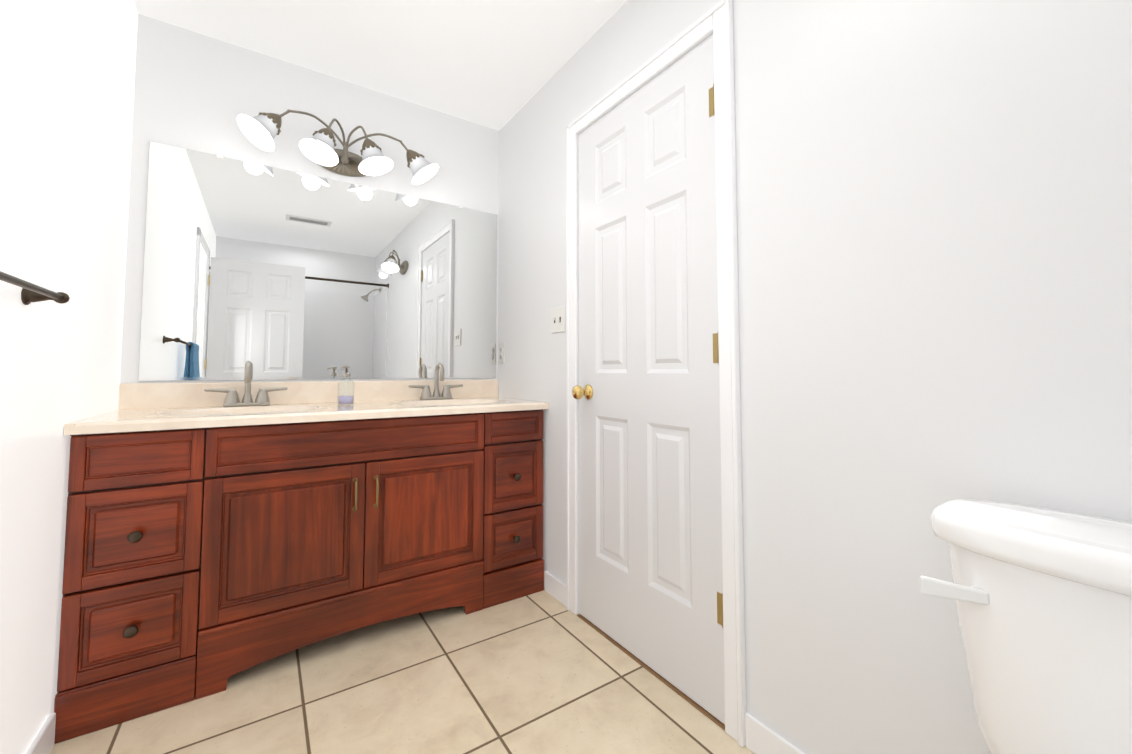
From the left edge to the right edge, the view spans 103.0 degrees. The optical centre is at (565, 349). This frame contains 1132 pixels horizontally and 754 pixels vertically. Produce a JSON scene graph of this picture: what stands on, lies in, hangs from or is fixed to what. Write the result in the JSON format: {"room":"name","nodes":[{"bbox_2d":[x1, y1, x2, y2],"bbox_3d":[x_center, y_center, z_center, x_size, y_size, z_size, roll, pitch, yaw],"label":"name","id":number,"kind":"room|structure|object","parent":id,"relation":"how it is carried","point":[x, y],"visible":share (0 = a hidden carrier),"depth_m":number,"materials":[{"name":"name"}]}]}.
{"room":"bathroom","nodes":[
{"label":"bathroom","id":0,"kind":"room"},
{"bbox_2d":[0,0,137,753],"bbox_3d":[-0.719,-0.196,0.180,0.100,2.420,3.650,2,-3,-34],"label":"wall","id":1,"kind":"structure","parent":0,"point":[67,76],"depth_m":1.15,"materials":[{"name":"white paint"}]},
{"bbox_2d":[0,271,69,304],"bbox_3d":[-0.942,0.088,0.680,0.100,0.494,0.893,2,-3,-34],"label":"towel bar","id":2,"kind":"object","parent":1,"relation":"attached to","point":[31,292],"visible":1,"depth_m":1.00,"materials":[{"name":"brown metal"}]},
{"bbox_2d":[26,713,55,753],"bbox_3d":[-0.992,0.994,0.631,0.012,0.088,1.400,2,-3,-34],"label":"baseboard","id":3,"kind":"structure","parent":1,"relation":"attached to","point":[43,741],"depth_m":1.16,"materials":[{"name":"white paint"}]},
{"bbox_2d":[120,14,498,383],"bbox_3d":[-1.071,-0.096,2.199,1.765,2.420,0.100,2,-3,-34],"label":"wall","id":4,"kind":"structure","parent":0,"point":[194,91],"depth_m":2.00,"materials":[{"name":"white paint"}]},
{"bbox_2d":[138,141,496,380],"bbox_3d":[-1.023,-0.336,2.176,1.500,0.957,0.008,2,-3,-34],"label":"mirror","id":5,"kind":"object","parent":4,"relation":"attached to","point":[270,273],"visible":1,"depth_m":2.06,"materials":[{"name":"clear glass"}]},
{"bbox_2d":[237,109,438,184],"bbox_3d":[-1.007,-0.938,2.078,0.822,0.225,0.238,2,-3,-34],"label":"sconce","id":6,"kind":"object","parent":4,"relation":"attached to","point":[261,130],"visible":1,"depth_m":2.06,"materials":[{"name":"white glass"}]},
{"bbox_2d":[134,0,626,130],"bbox_3d":[-0.055,-1.420,0.747,1.765,0.080,3.750,2,-3,-34],"label":"ceiling","id":7,"kind":"structure","parent":0,"point":[496,64],"depth_m":1.92,"materials":[{"name":"white paint"}]},
{"bbox_2d":[49,590,754,753],"bbox_3d":[-0.055,1.077,0.623,1.765,0.080,3.750,2,-3,-34],"label":"floor","id":8,"kind":"structure","parent":0,"point":[543,672],"depth_m":1.37,"materials":[{"name":"tile"}]},
{"bbox_2d":[54,361,548,743],"bbox_3d":[-0.883,0.576,1.884,1.561,1.047,0.572,2,-3,-34],"label":"bathroom vanity","id":9,"kind":"object","parent":8,"relation":"on","point":[218,535],"visible":1,"depth_m":1.54,"materials":[{"name":"brown wood"}]},
{"bbox_2d":[337,366,354,404],"bbox_3d":[-0.948,0.156,1.944,0.066,0.167,0.074,2,-3,-34],"label":"soap dispenser","id":10,"kind":"object","parent":9,"relation":"on","point":[345,400],"visible":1,"depth_m":1.93,"materials":[{"name":"clear glass"}]},
{"bbox_2d":[920,499,1131,753],"bbox_3d":[0.588,0.637,0.413,0.727,0.779,0.528,2,-3,-34],"label":"toilet","id":11,"kind":"object","parent":8,"relation":"on","point":[1042,597],"visible":1,"depth_m":0.63,"materials":[{"name":"white ceramic"}]},
{"bbox_2d":[497,0,1131,753],"bbox_3d":[0.664,-0.150,1.106,0.100,2.420,3.650,2,-3,-34],"label":"wall","id":12,"kind":"structure","parent":0,"point":[935,244],"depth_m":0.97,"materials":[{"name":"white paint"}]},
{"bbox_2d":[499,342,504,362],"bbox_3d":[-0.363,0.021,2.534,0.008,0.116,0.070,2,-3,-34],"label":"electrical outlet plate","id":13,"kind":"object","parent":12,"relation":"attached to","point":[502,352],"visible":1,"depth_m":2.52,"materials":[{"name":"white plastic"}]},
{"bbox_2d":[551,306,564,333],"bbox_3d":[-0.041,-0.133,2.053,0.016,0.116,0.116,2,-3,-34],"label":"switch plate","id":14,"kind":"object","parent":12,"relation":"attached to","point":[557,319],"visible":1,"depth_m":2.05,"materials":[{"name":"white plastic"}]},
{"bbox_2d":[572,36,724,723],"bbox_3d":[0.239,0.066,1.600,0.107,2.019,0.718,2,-3,-34],"label":"door","id":15,"kind":"structure","parent":12,"relation":"in","point":[645,392],"depth_m":1.54,"materials":[{"name":"white paint"}]},
{"bbox_2d":[566,0,745,746],"bbox_3d":[0.282,0.037,1.636,0.112,2.098,0.846,2,-3,-34],"label":"door frame","id":16,"kind":"structure","parent":12,"relation":"attached to","point":[717,20],"depth_m":1.31,"materials":[{"name":"white paint"}]},
{"bbox_2d":[544,571,806,753],"bbox_3d":[0.532,1.019,1.143,0.012,0.088,2.255,2,-3,-34],"label":"baseboard","id":17,"kind":"structure","parent":12,"relation":"attached to","point":[762,738],"depth_m":1.18,"materials":[{"name":"white paint"}]}
]}

